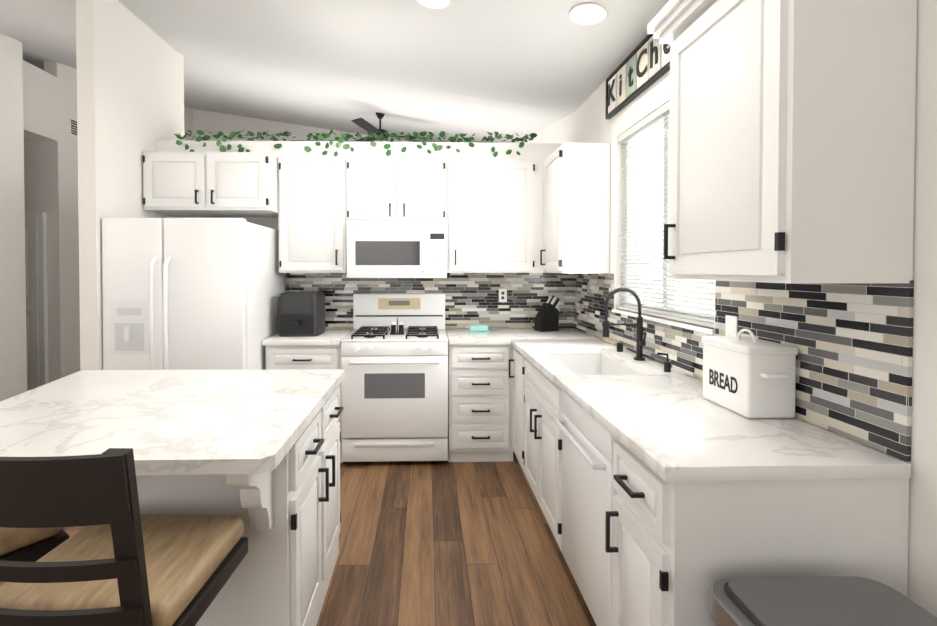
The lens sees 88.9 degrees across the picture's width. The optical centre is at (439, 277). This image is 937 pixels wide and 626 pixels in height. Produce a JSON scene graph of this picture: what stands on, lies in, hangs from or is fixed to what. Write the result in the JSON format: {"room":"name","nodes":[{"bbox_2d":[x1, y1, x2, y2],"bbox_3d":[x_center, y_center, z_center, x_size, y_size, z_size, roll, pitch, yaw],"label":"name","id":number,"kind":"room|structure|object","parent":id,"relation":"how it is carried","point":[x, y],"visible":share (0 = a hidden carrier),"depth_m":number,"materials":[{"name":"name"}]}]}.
{"room":"kitchen","nodes":[
{"label":"kitchen","id":0,"kind":"room"},
{"bbox_2d":[0,34,26,401],"bbox_3d":[-4.242,-0.416,0.733,0.610,3.660,7.810,0,1,-2],"label":"wall","id":1,"kind":"structure","parent":0,"point":[13,358],"depth_m":4.50,"materials":[{"name":"white paint"}]},
{"bbox_2d":[23,60,192,382],"bbox_3d":[-4.636,-0.937,6.862,0.150,4.500,4.500,0,1,-2],"label":"wall","id":2,"kind":"structure","parent":0,"point":[50,146],"depth_m":5.61,"materials":[{"name":"white paint"}]},
{"bbox_2d":[25,212,48,389],"bbox_3d":[-5.136,0.284,5.586,0.940,2.100,0.153,0,1,-2],"label":"door frame","id":3,"kind":"structure","parent":2,"relation":"attached to","point":[36,295],"depth_m":5.62,"materials":[{"name":"white"}]},
{"bbox_2d":[69,118,77,137],"bbox_3d":[-4.528,-1.852,5.949,0.014,0.200,0.240,0,1,-2],"label":"air vent","id":4,"kind":"object","parent":2,"relation":"in","point":[72,127],"visible":0.54,"depth_m":5.88,"materials":[{"name":"grey plastic"}]},
{"bbox_2d":[76,0,183,370],"bbox_3d":[-2.257,-0.293,3.594,0.110,3.320,1.120,0,1,-2],"label":"wall","id":5,"kind":"structure","parent":0,"point":[130,87],"depth_m":3.18,"materials":[{"name":"white paint"}]},
{"bbox_2d":[0,390,595,625],"bbox_3d":[-2.532,1.406,3.055,7.750,0.060,12.300,0,1,-2],"label":"floor","id":6,"kind":"structure","parent":0,"point":[434,543],"depth_m":2.40,"materials":[{"name":"brown wood"}]},
{"bbox_2d":[0,527,68,561],"bbox_3d":[-1.442,0.871,1.365,0.504,1.078,0.574,1,1,33],"label":"bar stool","id":7,"kind":"object","parent":6,"relation":"on","point":[27,544],"visible":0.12,"depth_m":1.36,"materials":[{"name":"brown wood"}]},
{"bbox_2d":[0,448,247,625],"bbox_3d":[-0.802,0.874,1.202,0.528,1.078,0.587,0,1,-2],"label":"bar stool","id":8,"kind":"object","parent":6,"relation":"on","point":[119,559],"visible":1,"depth_m":0.97,"materials":[{"name":"dark wood"},{"name":"light tan wood"}]},
{"bbox_2d":[102,218,283,369],"bbox_3d":[-1.738,0.487,3.512,0.906,1.762,0.978,0,1,-2],"label":"fridge","id":9,"kind":"object","parent":6,"relation":"on","point":[190,293],"visible":0.44,"depth_m":3.09,"materials":[{"name":"white painted metal"},{"name":"plastic"}]},
{"bbox_2d":[136,385,342,625],"bbox_3d":[-0.894,0.957,1.846,0.910,0.878,1.061,0,1,-2],"label":"kitchen island","id":10,"kind":"object","parent":6,"relation":"on","point":[287,510],"visible":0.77,"depth_m":1.54,"materials":[{"name":"white wood"}]},
{"bbox_2d":[0,369,344,474],"bbox_3d":[-1.125,0.496,1.837,1.320,0.040,1.160,0,1,-2],"label":"island countertop","id":11,"kind":"structure","parent":10,"relation":"on","point":[176,422],"depth_m":1.64,"materials":[{"name":"stone"}]},
{"bbox_2d":[266,345,342,462],"bbox_3d":[-0.994,0.925,3.741,0.543,0.878,0.685,0,1,-2],"label":"base cabinet","id":12,"kind":"object","parent":6,"relation":"on","point":[302,357],"visible":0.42,"depth_m":3.44,"materials":[{"name":"white wood"}]},
{"bbox_2d":[262,329,353,345],"bbox_3d":[-1.001,0.465,3.741,0.558,0.040,0.651,0,1,-2],"label":"countertop","id":13,"kind":"structure","parent":12,"relation":"on","point":[331,337],"depth_m":3.45,"materials":[{"name":"stone"}]},
{"bbox_2d":[279,292,324,336],"bbox_3d":[-1.075,0.281,3.708,0.300,0.325,0.395,0,1,-2],"label":"air fryer","id":14,"kind":"object","parent":13,"relation":"on","point":[301,314],"visible":1,"depth_m":3.58,"materials":[{"name":"grey plastic"}]},
{"bbox_2d":[341,294,447,461],"bbox_3d":[-0.330,0.740,3.727,0.775,1.190,0.711,0,1,-2],"label":"stove","id":15,"kind":"object","parent":6,"relation":"on","point":[394,396],"visible":0.98,"depth_m":3.43,"materials":[{"name":"white metal"}]},
{"bbox_2d":[390,318,404,334],"bbox_3d":[-0.331,0.381,3.737,0.110,0.130,0.060,0,1,-2],"label":"caddy","id":16,"kind":"object","parent":15,"relation":"on","point":[393,329],"visible":1,"depth_m":3.72,"materials":[{"name":"black metal"}]},
{"bbox_2d":[448,342,513,461],"bbox_3d":[0.302,0.925,3.775,0.481,0.878,0.685,0,1,-2],"label":"base cabinet","id":17,"kind":"object","parent":6,"relation":"on","point":[480,405],"visible":1,"depth_m":3.48,"materials":[{"name":"white wood"}]},
{"bbox_2d":[446,328,597,344],"bbox_3d":[0.611,0.464,3.784,1.099,0.040,0.651,0,1,-2],"label":"countertop","id":18,"kind":"structure","parent":17,"relation":"on","point":[495,336],"depth_m":3.65,"materials":[{"name":"stone"}]},
{"bbox_2d":[467,323,490,332],"bbox_3d":[0.313,0.405,3.815,0.180,0.075,0.100,0,1,-2],"label":"butter dish","id":19,"kind":"object","parent":18,"relation":"on","point":[478,328],"visible":1,"depth_m":3.78,"materials":[{"name":"teal ceramic"}]},
{"bbox_2d":[534,295,560,331],"bbox_3d":[0.904,0.294,3.941,0.212,0.291,0.100,0,1,-22],"label":"knife block","id":20,"kind":"object","parent":18,"relation":"on","point":[546,318],"visible":1,"depth_m":3.90,"materials":[{"name":"black wood"}]},
{"bbox_2d":[509,348,563,491],"bbox_3d":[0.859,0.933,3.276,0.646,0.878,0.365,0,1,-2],"label":"base cabinet","id":21,"kind":"object","parent":6,"relation":"on","point":[537,401],"depth_m":2.69,"materials":[{"name":"white wood"}]},
{"bbox_2d":[511,339,910,481],"bbox_3d":[0.873,0.585,2.348,0.651,0.235,2.233,0,1,-2],"label":"countertop","id":22,"kind":"structure","parent":21,"relation":"on","point":[674,425],"depth_m":1.52,"materials":[{"name":"stone"}]},
{"bbox_2d":[617,342,622,351],"bbox_3d":[1.112,0.429,2.936,0.038,0.055,0.038,0,1,-2],"label":"air gap cap","id":23,"kind":"object","parent":22,"relation":"on","point":[619,346],"visible":1,"depth_m":2.92,"materials":[{"name":"black metal"}]},
{"bbox_2d":[602,287,646,360],"bbox_3d":[1.029,0.259,2.636,0.242,0.406,0.110,0,1,-2],"label":"faucet","id":24,"kind":"object","parent":22,"relation":"on","point":[640,339],"visible":1,"depth_m":2.65,"materials":[{"name":"black metal"}]},
{"bbox_2d":[657,352,670,371],"bbox_3d":[1.110,0.419,2.355,0.067,0.096,0.032,0,1,-2],"label":"soap dispenser","id":25,"kind":"object","parent":22,"relation":"on","point":[667,365],"visible":1,"depth_m":2.35,"materials":[{"name":"black metal"}]},
{"bbox_2d":[701,329,797,418],"bbox_3d":[1.119,0.332,1.728,0.178,0.290,0.300,0,1,-2],"label":"bread box","id":26,"kind":"object","parent":22,"relation":"on","point":[763,372],"visible":1,"depth_m":1.61,"materials":[{"name":"white metal"}]},
{"bbox_2d":[709,369,737,392],"bbox_3d":[1.033,0.378,1.737,0.001,0.057,0.164,0,1,-2],"label":"label","id":27,"kind":"object","parent":26,"relation":"attached to","point":[715,380],"visible":1,"depth_m":1.74,"materials":[{"name":"black paint"}]},
{"bbox_2d":[554,391,616,625],"bbox_3d":[0.861,0.957,1.931,0.665,0.875,0.590,0,1,-2],"label":"dishwasher","id":28,"kind":"object","parent":6,"relation":"on","point":[589,490],"visible":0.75,"depth_m":1.85,"materials":[{"name":"white painted metal"}]},
{"bbox_2d":[605,440,908,625],"bbox_3d":[0.909,0.964,1.442,0.646,0.878,0.378,0,1,-2],"label":"base cabinet","id":29,"kind":"object","parent":6,"relation":"on","point":[677,549],"depth_m":1.25,"materials":[{"name":"white wood"}]},
{"bbox_2d":[710,576,936,625],"bbox_3d":[0.872,1.071,1.059,0.450,0.676,0.270,0,1,-2],"label":"trash can","id":30,"kind":"object","parent":6,"relation":"on","point":[826,601],"visible":1,"depth_m":1.08,"materials":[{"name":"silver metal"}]},
{"bbox_2d":[193,109,409,141],"bbox_3d":[-1.795,-1.025,9.112,5.950,4.600,0.150,0,1,-2],"label":"wall","id":31,"kind":"structure","parent":0,"point":[217,122],"depth_m":8.96,"materials":[{"name":"white paint"}]},
{"bbox_2d":[0,0,668,142],"bbox_3d":[-2.532,-2.449,2.991,7.750,2.134,12.300,0,1,-2],"label":"ceiling","id":32,"kind":"structure","parent":0,"point":[549,54],"depth_m":3.61,"materials":[{"name":"grey paint"}]},
{"bbox_2d":[351,112,432,141],"bbox_3d":[-0.647,-1.870,5.845,1.146,0.320,1.178,0,1,-2],"label":"ceiling fan","id":33,"kind":"object","parent":32,"relation":"hanging from","point":[365,125],"visible":0.73,"depth_m":5.80,"materials":[{"name":"black metal"}]},
{"bbox_2d":[417,0,450,8],"bbox_3d":[-0.038,-1.567,2.672,0.202,0.039,0.204,0,1,-2],"label":"recessed light","id":34,"kind":"object","parent":32,"relation":"in","point":[436,4],"visible":0.98,"depth_m":2.72,"materials":[{"name":"white"}]},
{"bbox_2d":[569,3,606,24],"bbox_3d":[0.814,-1.444,2.617,0.202,0.039,0.204,0,1,-2],"label":"recessed light","id":35,"kind":"object","parent":32,"relation":"in","point":[587,14],"visible":1,"depth_m":2.61,"materials":[{"name":"white"}]},
{"bbox_2d":[155,140,573,330],"bbox_3d":[-0.577,0.145,3.984,3.490,2.430,0.445,0,1,-2],"label":"wall","id":36,"kind":"structure","parent":0,"point":[295,149],"depth_m":3.75,"materials":[{"name":"white paint"}]},
{"bbox_2d":[143,151,234,216],"bbox_3d":[-1.935,-0.721,3.773,0.535,0.430,0.516,0,1,-2],"label":"upper cabinet","id":37,"kind":"object","parent":36,"relation":"attached to","point":[178,184],"depth_m":3.52,"materials":[{"name":"white wood"}]},
{"bbox_2d":[174,129,536,156],"bbox_3d":[-0.648,-1.052,3.775,2.878,0.232,0.178,0,1,-2],"label":"garland","id":38,"kind":"object","parent":37,"relation":"on","point":[345,137],"visible":0.85,"depth_m":3.77,"materials":[{"name":"green plant"}]},
{"bbox_2d":[215,152,278,216],"bbox_3d":[-1.535,-0.721,3.784,0.535,0.430,0.516,0,1,-2],"label":"upper cabinet","id":39,"kind":"object","parent":36,"relation":"attached to","point":[246,183],"depth_m":3.53,"materials":[{"name":"white wood"}]},
{"bbox_2d":[275,158,346,272],"bbox_3d":[-1.003,-0.488,3.887,0.523,0.900,0.346,0,1,-2],"label":"upper cabinet","id":40,"kind":"object","parent":36,"relation":"attached to","point":[312,217],"depth_m":3.71,"materials":[{"name":"white wood"}]},
{"bbox_2d":[347,158,406,220],"bbox_3d":[-0.502,-0.690,3.897,0.469,0.497,0.346,0,1,-2],"label":"upper cabinet","id":41,"kind":"object","parent":36,"relation":"attached to","point":[376,187],"depth_m":3.73,"materials":[{"name":"white wood"}]},
{"bbox_2d":[346,221,446,277],"bbox_3d":[-0.334,-0.217,3.856,0.775,0.440,0.443,0,1,-2],"label":"microwave","id":42,"kind":"object","parent":41,"relation":"attached to","point":[396,249],"visible":1,"depth_m":3.68,"materials":[{"name":"white"}]},
{"bbox_2d":[407,158,446,220],"bbox_3d":[-0.175,-0.690,3.906,0.455,0.497,0.346,0,1,-2],"label":"upper cabinet","id":43,"kind":"object","parent":36,"relation":"attached to","point":[426,178],"depth_m":3.74,"materials":[{"name":"white wood"}]},
{"bbox_2d":[286,273,572,328],"bbox_3d":[-0.076,0.199,4.094,2.457,0.477,0.012,0,1,-2],"label":"tile backsplash","id":44,"kind":"structure","parent":36,"relation":"attached to","point":[471,298],"depth_m":4.10,"materials":[{"name":"tile"}]},
{"bbox_2d":[499,289,506,301],"bbox_3d":[0.545,0.156,4.100,0.070,0.115,0.006,0,1,-2],"label":"outlet","id":45,"kind":"object","parent":44,"relation":"attached to","point":[502,295],"visible":1,"depth_m":4.10,"materials":[{"name":"white plastic"}]},
{"bbox_2d":[447,159,544,272],"bbox_3d":[0.445,-0.489,3.926,0.780,0.900,0.346,0,1,-2],"label":"upper cabinet","id":46,"kind":"object","parent":36,"relation":"attached to","point":[490,212],"depth_m":3.75,"materials":[{"name":"white wood"}]},
{"bbox_2d":[516,0,936,617],"bbox_3d":[1.266,-0.825,3.119,0.150,4.400,12.300,0,1,-2],"label":"wall","id":47,"kind":"structure","parent":0,"point":[586,122],"depth_m":1.23,"materials":[{"name":"white paint"}]},
{"bbox_2d":[540,143,609,272],"bbox_3d":[0.983,-0.482,3.540,0.385,0.900,0.485,0,1,-2],"label":"upper cabinet","id":48,"kind":"object","parent":47,"relation":"attached to","point":[576,207],"visible":0.98,"depth_m":3.30,"materials":[{"name":"white wood"}]},
{"bbox_2d":[605,34,669,118],"bbox_3d":[1.184,-1.227,2.760,0.030,0.275,1.100,0,1,-2],"label":"kitchen sign","id":49,"kind":"object","parent":47,"relation":"attached to","point":[643,66],"visible":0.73,"depth_m":2.84,"materials":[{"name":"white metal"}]},
{"bbox_2d":[612,115,714,334],"bbox_3d":[1.244,-0.348,2.656,0.120,1.180,1.140,0,1,-2],"label":"window","id":50,"kind":"structure","parent":47,"relation":"in","point":[699,328],"depth_m":2.72,"materials":[{"name":"white"}]},
{"bbox_2d":[617,101,713,327],"bbox_3d":[1.232,-0.359,2.656,0.045,1.152,1.080,0,1,-2],"label":"window blinds","id":51,"kind":"object","parent":50,"relation":"attached to","point":[652,118],"visible":0.5,"depth_m":2.71,"materials":[{"name":"white plastic"}]},
{"bbox_2d":[573,273,913,461],"bbox_3d":[1.197,0.222,2.685,0.012,0.477,2.873,0,1,-2],"label":"tile backsplash","id":52,"kind":"structure","parent":47,"relation":"attached to","point":[852,343],"depth_m":1.50,"materials":[{"name":"tile"}]},
{"bbox_2d":[725,315,737,335],"bbox_3d":[1.207,0.216,1.970,0.005,0.115,0.070,0,1,-2],"label":"electrical outlet","id":53,"kind":"object","parent":52,"relation":"attached to","point":[730,325],"visible":0.64,"depth_m":1.96,"materials":[{"name":"white plastic"}]},
{"bbox_2d":[647,0,916,282],"bbox_3d":[1.026,-0.487,1.534,0.405,0.995,0.693,0,1,-2],"label":"upper cabinet","id":54,"kind":"object","parent":47,"relation":"attached to","point":[792,142],"visible":1,"depth_m":1.24,"materials":[{"name":"white wood"}]},
{"label":"outside","id":55,"kind":"structure","parent":0,"visible":0},
{"bbox_2d":[638,123,713,313],"bbox_3d":[2.054,-0.855,4.891,0.020,4.400,10.500,0,1,-2],"label":"sky","id":56,"kind":"structure","parent":55,"point":[649,180],"depth_m":4.57,"materials":[{"name":"white"}]}
]}

